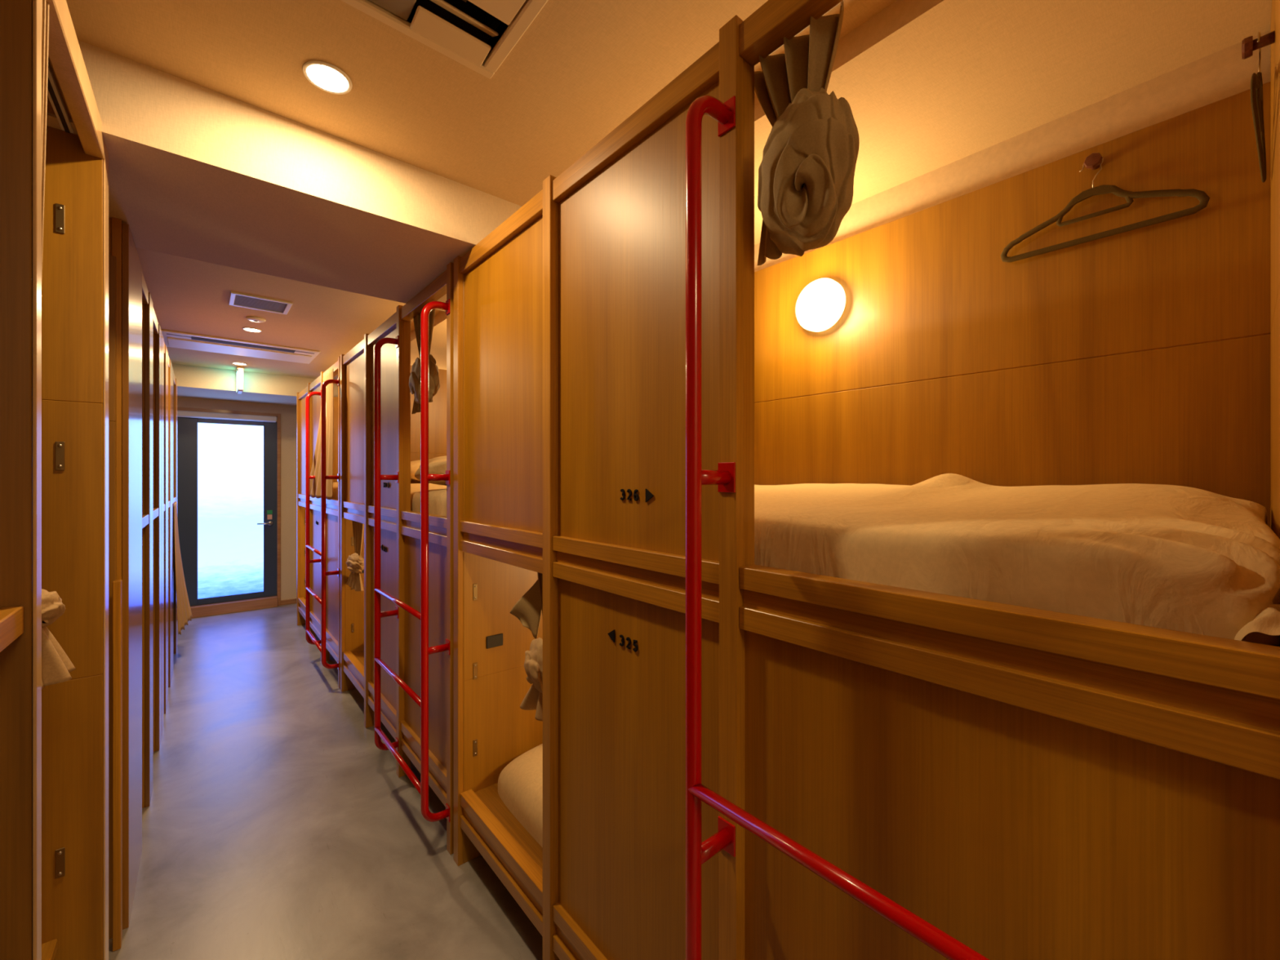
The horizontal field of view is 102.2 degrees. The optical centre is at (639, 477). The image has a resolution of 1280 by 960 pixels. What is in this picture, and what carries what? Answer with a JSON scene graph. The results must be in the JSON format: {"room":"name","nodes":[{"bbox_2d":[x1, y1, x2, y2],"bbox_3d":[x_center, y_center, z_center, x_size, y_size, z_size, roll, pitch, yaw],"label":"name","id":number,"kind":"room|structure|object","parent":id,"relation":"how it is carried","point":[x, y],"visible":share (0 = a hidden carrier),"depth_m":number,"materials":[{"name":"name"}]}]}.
{"room":"dormitory","nodes":[
{"label":"dormitory","id":0,"kind":"room"},
{"bbox_2d":[177,396,296,600],"bbox_3d":[-4.507,0.217,5.737,3.100,2.524,0.080,0,0,-41],"label":"wall","id":1,"kind":"structure","parent":0,"point":[288,413],"depth_m":6.01,"materials":[{"name":"paint"}]},
{"bbox_2d":[177,407,280,620],"bbox_3d":[-4.527,0.372,5.662,0.972,2.214,0.130,0,0,-41],"label":"door","id":2,"kind":"structure","parent":1,"relation":"in","point":[228,462],"depth_m":5.69,"materials":[{"name":"glass"}]},
{"bbox_2d":[171,363,337,405],"bbox_3d":[-4.224,-0.944,5.368,3.050,0.202,0.850,0,0,-41],"label":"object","id":3,"kind":"structure","parent":1,"relation":"attached to","point":[193,381],"depth_m":5.16,"materials":[{"name":"paint"}]},
{"bbox_2d":[280,598,296,605],"bbox_3d":[-3.784,1.452,6.293,0.978,0.055,0.014,0,0,-41],"label":"baseboard","id":4,"kind":"structure","parent":1,"relation":"attached to","point":[287,602],"depth_m":6.02,"materials":[{"name":"brown wood"}]},
{"bbox_2d":[108,603,542,959],"bbox_3d":[-1.461,1.499,2.172,3.100,0.040,9.400,0,0,-41],"label":"floor","id":5,"kind":"structure","parent":0,"point":[276,825],"depth_m":2.14,"materials":[{"name":"grey concrete"}]},
{"bbox_2d":[0,0,41,959],"bbox_3d":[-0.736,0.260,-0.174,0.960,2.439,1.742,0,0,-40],"label":"wooden post","id":6,"kind":"object","parent":5,"relation":"on","point":[20,20],"visible":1,"depth_m":0.77,"materials":[{"name":"brown wood"}]},
{"bbox_2d":[41,0,108,959],"bbox_3d":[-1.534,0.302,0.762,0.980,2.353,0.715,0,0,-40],"label":"wooden panel","id":7,"kind":"object","parent":5,"relation":"on","point":[75,277],"visible":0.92,"depth_m":1.27,"materials":[{"name":"brown wood"}]},
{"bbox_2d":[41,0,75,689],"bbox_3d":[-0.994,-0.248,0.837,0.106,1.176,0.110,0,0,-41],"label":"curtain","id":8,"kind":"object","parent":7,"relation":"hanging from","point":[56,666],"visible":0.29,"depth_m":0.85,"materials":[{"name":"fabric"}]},
{"bbox_2d":[108,254,122,951],"bbox_3d":[-1.912,0.384,1.205,0.970,2.191,0.448,0,0,-40],"label":"wooden panel","id":9,"kind":"object","parent":5,"relation":"on","point":[115,586],"visible":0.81,"depth_m":1.65,"materials":[{"name":"brown wood"}]},
{"bbox_2d":[108,217,153,929],"bbox_3d":[-2.379,0.315,1.769,0.980,2.329,1.008,0,0,-40],"label":"bunk","id":10,"kind":"object","parent":5,"relation":"on","point":[135,305],"visible":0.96,"depth_m":1.87,"materials":[{"name":"brown wood"}]},
{"bbox_2d":[153,309,161,751],"bbox_3d":[-2.900,0.315,2.391,0.980,2.329,0.605,0,0,-40],"label":"bunk","id":11,"kind":"object","parent":5,"relation":"on","point":[157,329],"visible":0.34,"depth_m":2.79,"materials":[{"name":"brown wood"}]},
{"bbox_2d":[161,332,173,734],"bbox_3d":[-3.541,0.315,3.155,0.980,2.329,1.350,0,0,-40],"label":"bunk","id":12,"kind":"object","parent":5,"relation":"on","point":[166,366],"visible":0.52,"depth_m":3.33,"materials":[{"name":"brown wood"}]},
{"bbox_2d":[173,371,177,653],"bbox_3d":[-4.207,0.315,3.949,0.980,2.329,0.700,0,0,-40],"label":"bunk","id":13,"kind":"object","parent":5,"relation":"on","point":[175,381],"visible":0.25,"depth_m":4.34,"materials":[{"name":"brown wood"}]},
{"bbox_2d":[173,501,192,635],"bbox_3d":[-3.675,0.705,4.160,0.106,1.010,0.600,0,0,-41],"label":"curtain","id":14,"kind":"object","parent":13,"relation":"hanging from","point":[184,610],"visible":1,"depth_m":4.08,"materials":[{"name":"fabric"}]},
{"bbox_2d":[296,355,340,688],"bbox_3d":[-2.387,0.312,4.741,1.029,2.334,2.068,0,0,-41],"label":"bunk","id":15,"kind":"object","parent":5,"relation":"on","point":[333,505],"visible":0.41,"depth_m":4.47,"materials":[{"name":"brown wood"}]},
{"bbox_2d":[310,368,333,499],"bbox_3d":[-2.501,-0.305,4.032,0.029,0.940,0.941,0,0,-43],"label":"curtain","id":16,"kind":"object","parent":15,"relation":"hanging from","point":[315,484],"visible":0.7,"depth_m":3.84,"materials":[{"name":"fabric"}]},
{"bbox_2d":[305,377,339,670],"bbox_3d":[-2.383,0.325,3.862,0.105,2.050,0.726,0,0,-41],"label":"ladder","id":17,"kind":"object","parent":15,"relation":"attached to","point":[322,393],"visible":0.98,"depth_m":3.62,"materials":[{"name":"red metal"}]},
{"bbox_2d":[332,481,337,499],"bbox_3d":[-2.370,0.106,4.748,0.916,0.138,1.942,0,0,-41],"label":"futon","id":18,"kind":"object","parent":15,"relation":"on","point":[335,484],"visible":0.06,"depth_m":4.17,"materials":[{"name":"beige fabric"}]},
{"bbox_2d":[340,262,453,854],"bbox_3d":[-1.023,0.312,3.144,1.029,2.334,2.068,0,0,-41],"label":"bunk","id":19,"kind":"object","parent":5,"relation":"on","point":[400,428],"visible":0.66,"depth_m":2.67,"materials":[{"name":"brown wood"}]},
{"bbox_2d":[346,520,364,591],"bbox_3d":[-1.925,0.499,3.477,0.100,0.487,0.414,0,0,-41],"label":"curtain","id":20,"kind":"object","parent":19,"relation":"hanging from","point":[355,562],"visible":0.92,"depth_m":3.38,"materials":[{"name":"fabric"}]},
{"bbox_2d":[380,544,386,552],"bbox_3d":[-1.407,0.389,2.838,0.003,0.033,0.114,0,0,-41],"label":"number sign","id":21,"kind":"object","parent":19,"relation":"attached to","point":[382,546],"visible":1,"depth_m":2.83,"materials":[{"name":"black plastic"}]},
{"bbox_2d":[382,482,390,488],"bbox_3d":[-1.373,0.041,2.798,0.003,0.031,0.119,0,0,-41],"label":"number sign","id":22,"kind":"object","parent":19,"relation":"attached to","point":[388,485],"visible":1,"depth_m":2.79,"materials":[{"name":"black plastic"}]},
{"bbox_2d":[373,298,450,822],"bbox_3d":[-1.018,0.325,2.265,0.105,2.050,0.726,0,0,-41],"label":"ladder","id":23,"kind":"object","parent":19,"relation":"attached to","point":[422,787],"visible":1,"depth_m":2.01,"materials":[{"name":"red metal"}]},
{"bbox_2d":[408,308,439,413],"bbox_3d":[-1.028,-0.555,2.436,0.112,0.481,0.342,0,0,-41],"label":"curtain","id":24,"kind":"object","parent":19,"relation":"hanging from","point":[415,377],"visible":0.55,"depth_m":2.36,"materials":[{"name":"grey fabric"}]},
{"bbox_2d":[410,483,446,515],"bbox_3d":[-1.006,0.106,3.152,0.916,0.138,1.942,0,0,-41],"label":"futon","id":25,"kind":"object","parent":19,"relation":"on","point":[437,493],"visible":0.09,"depth_m":2.47,"materials":[{"name":"beige fabric"}]},
{"bbox_2d":[410,459,420,482],"bbox_3d":[-1.465,-0.046,3.747,0.599,0.170,0.340,0,0,-41],"label":"pillow","id":26,"kind":"object","parent":25,"relation":"on","point":[415,465],"visible":0.12,"depth_m":3.51,"materials":[{"name":"beige fabric"}]},
{"bbox_2d":[414,455,446,485],"bbox_3d":[-0.825,-0.034,2.736,0.678,0.172,0.589,0,0,-41],"label":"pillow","id":27,"kind":"object","parent":25,"relation":"on","point":[437,465],"visible":0.09,"depth_m":2.51,"materials":[{"name":"beige fabric"}]},
{"bbox_2d":[453,0,1279,959],"bbox_3d":[0.341,0.252,1.548,1.029,2.455,2.068,0,0,-41],"label":"bunk","id":28,"kind":"object","parent":5,"relation":"on","point":[1024,783],"visible":0.99,"depth_m":1.17,"materials":[{"name":"brown wood"}]},
{"bbox_2d":[497,743,542,848],"bbox_3d":[0.370,1.133,1.562,0.871,0.177,1.936,0,0,-41],"label":"futon","id":29,"kind":"object","parent":28,"relation":"on","point":[520,783],"visible":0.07,"depth_m":1.88,"materials":[{"name":"beige fabric"}]},
{"bbox_2d":[509,572,542,720],"bbox_3d":[-0.334,0.504,1.651,0.103,0.496,0.246,0,0,-41],"label":"curtain","id":30,"kind":"object","parent":28,"relation":"hanging from","point":[528,609],"visible":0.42,"depth_m":1.64,"materials":[{"name":"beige fabric"}]},
{"bbox_2d":[607,629,638,651],"bbox_3d":[-0.042,0.389,1.241,0.003,0.034,0.114,0,0,-41],"label":"number sign","id":31,"kind":"object","parent":28,"relation":"attached to","point":[611,634],"visible":1,"depth_m":1.24,"materials":[{"name":"black plastic"}]},
{"bbox_2d":[620,488,653,502],"bbox_3d":[-0.009,0.041,1.201,0.003,0.031,0.119,0,0,-41],"label":"number sign","id":32,"kind":"object","parent":28,"relation":"attached to","point":[649,495],"visible":1,"depth_m":1.20,"materials":[{"name":"black plastic"}]},
{"bbox_2d":[754,0,859,265],"bbox_3d":[0.282,-0.595,0.916,0.134,0.414,0.209,0,0,-18],"label":"curtain","id":33,"kind":"object","parent":28,"relation":"hanging from","point":[806,169],"visible":1,"depth_m":0.87,"materials":[{"name":"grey fabric"}]},
{"bbox_2d":[795,277,845,332],"bbox_3d":[0.657,-0.629,1.888,0.062,0.188,0.188,0,0,-41],"label":"wall lamp","id":34,"kind":"object","parent":28,"relation":"attached to","point":[820,304],"visible":1,"depth_m":1.86,"materials":[{"name":"white glass"}]},
{"bbox_2d":[685,95,989,959],"bbox_3d":[0.346,0.325,0.669,0.105,2.050,0.726,0,0,-41],"label":"ladder","id":35,"kind":"object","parent":28,"relation":"attached to","point":[698,852],"visible":1,"depth_m":0.89,"materials":[{"name":"red metal"}]},
{"bbox_2d":[754,473,1279,644],"bbox_3d":[0.368,0.082,1.535,0.923,0.187,1.947,0,0,-41],"label":"futon","id":36,"kind":"object","parent":28,"relation":"on","point":[1181,558],"visible":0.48,"depth_m":0.74,"materials":[{"name":"beige fabric"}]},
{"bbox_2d":[1083,152,1102,169],"bbox_3d":[1.158,-0.803,1.318,0.040,0.036,0.036,0,0,-41],"label":"peg","id":37,"kind":"object","parent":28,"relation":"attached to","point":[1093,161],"visible":1,"depth_m":1.31,"materials":[{"name":"brown wood"}]},
{"bbox_2d":[1000,156,1209,262],"bbox_3d":[1.158,-0.713,1.321,0.006,0.216,0.401,0,0,-41],"label":"clothes hanger","id":38,"kind":"object","parent":37,"relation":"hanging from","point":[1202,196],"visible":1,"depth_m":1.30,"materials":[{"name":"grey plastic"}]},
{"bbox_2d":[1240,30,1275,59],"bbox_3d":[1.151,-0.808,0.963,0.036,0.036,0.040,0,0,-41],"label":"peg","id":39,"kind":"object","parent":28,"relation":"attached to","point":[1249,45],"visible":1,"depth_m":0.96,"materials":[{"name":"brown wood"}]},
{"bbox_2d":[1250,31,1266,182],"bbox_3d":[1.152,-0.718,0.961,0.401,0.216,0.006,0,0,-38],"label":"clothes hanger","id":40,"kind":"object","parent":39,"relation":"hanging from","point":[1256,82],"visible":1,"depth_m":0.95,"materials":[{"name":"black plastic"}]},
{"bbox_2d":[66,0,897,379],"bbox_3d":[-1.461,-1.065,2.172,3.100,0.040,9.400,0,0,-41],"label":"ceiling","id":41,"kind":"structure","parent":0,"point":[580,68],"depth_m":1.37,"materials":[{"name":"beige paint"}]},
{"bbox_2d":[231,362,247,364],"bbox_3d":[-3.672,-1.042,4.741,0.112,0.005,0.112,0,0,-41],"label":"recessed light","id":42,"kind":"object","parent":41,"relation":"in","point":[236,363],"visible":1,"depth_m":4.73,"materials":[{"name":"white plastic"}]},
{"bbox_2d":[235,366,244,394],"bbox_3d":[-3.830,-0.929,4.948,0.052,0.232,0.280,0,0,-41],"label":"exit sign","id":43,"kind":"object","parent":41,"relation":"attached to","point":[239,370],"visible":1,"depth_m":4.85,"materials":[{"name":"beige plastic"}]},
{"bbox_2d":[160,328,319,364],"bbox_3d":[-3.197,-1.034,4.173,0.976,0.022,0.580,0,0,-41],"label":"air conditioner","id":44,"kind":"object","parent":41,"relation":"attached to","point":[172,339],"visible":0.86,"depth_m":4.09,"materials":[{"name":"white plastic"}]},
{"bbox_2d":[191,336,295,352],"bbox_3d":[-3.074,-1.031,4.029,0.640,0.004,0.090,0,0,-41],"label":"outlet","id":45,"kind":"object","parent":44,"relation":"attached to","point":[196,338],"depth_m":4.00,"materials":[{"name":"white plastic"}]},
{"bbox_2d":[242,327,262,332],"bbox_3d":[-2.741,-1.042,3.653,0.112,0.005,0.112,0,0,-41],"label":"recessed light","id":46,"kind":"object","parent":41,"relation":"in","point":[248,329],"visible":1,"depth_m":3.65,"materials":[{"name":"white plastic"}]},
{"bbox_2d":[244,328,260,332],"bbox_3d":[-2.741,-1.042,3.653,0.094,0.004,0.094,0,0,45],"label":"diffuser","id":47,"kind":"object","parent":46,"relation":"attached to","point":[253,330],"depth_m":3.65,"materials":[{"name":"white plastic"}]},
{"bbox_2d":[245,315,266,322],"bbox_3d":[-2.528,-1.035,3.402,0.106,0.020,0.106,0,0,-41],"label":"smoke detector","id":48,"kind":"object","parent":41,"relation":"attached to","point":[255,319],"visible":1,"depth_m":3.38,"materials":[{"name":"white plastic"}]},
{"bbox_2d":[228,291,292,315],"bbox_3d":[-2.273,-1.040,3.096,0.290,0.010,0.266,0,0,-41],"label":"ceiling vent","id":49,"kind":"object","parent":41,"relation":"in","point":[239,300],"visible":1,"depth_m":3.08,"materials":[{"name":"white plastic"}]},
{"bbox_2d":[234,294,287,312],"bbox_3d":[-2.273,-1.042,3.096,0.244,0.006,0.230,0,0,-41],"label":"grille","id":50,"kind":"object","parent":49,"relation":"attached to","point":[249,301],"depth_m":3.10,"materials":[{"name":"grey"}]},
{"bbox_2d":[302,60,352,94],"bbox_3d":[-0.815,-1.042,1.350,0.112,0.005,0.112,0,0,-41],"label":"recessed light","id":51,"kind":"object","parent":41,"relation":"in","point":[326,77],"visible":1,"depth_m":1.34,"materials":[{"name":"white plastic"}]},
{"bbox_2d":[306,64,348,91],"bbox_3d":[-0.815,-1.042,1.350,0.094,0.004,0.094,0,0,45],"label":"diffuser","id":52,"kind":"object","parent":51,"relation":"attached to","point":[326,77],"depth_m":1.35,"materials":[{"name":"white plastic"}]},
{"bbox_2d":[341,0,548,78],"bbox_3d":[-0.566,-1.121,0.807,0.966,0.187,0.583,0,0,-41],"label":"air conditioner","id":53,"kind":"object","parent":41,"relation":"attached to","point":[460,30],"visible":1,"depth_m":1.20,"materials":[{"name":"beige plastic"}]},
{"bbox_2d":[754,30,1270,271],"bbox_3d":[-0.308,0.217,3.156,0.068,2.524,9.400,0,0,-41],"label":"wall","id":54,"kind":"structure","parent":0,"point":[1221,74],"depth_m":1.39,"materials":[{"name":"paint"}]},
{"bbox_2d":[46,40,521,311],"bbox_3d":[-1.236,-0.944,1.870,3.050,0.202,0.830,0,0,-41],"label":"ceiling beam","id":55,"kind":"structure","parent":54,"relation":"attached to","point":[197,172],"depth_m":1.62,"materials":[{"name":"paint"}]},
{"bbox_2d":[410,0,1271,369],"bbox_3d":[-0.270,-1.012,2.597,0.637,0.066,8.500,0,0,-41],"label":"ceiling","id":56,"kind":"structure","parent":54,"relation":"attached to","point":[928,86],"depth_m":1.23,"materials":[{"name":"paint"}]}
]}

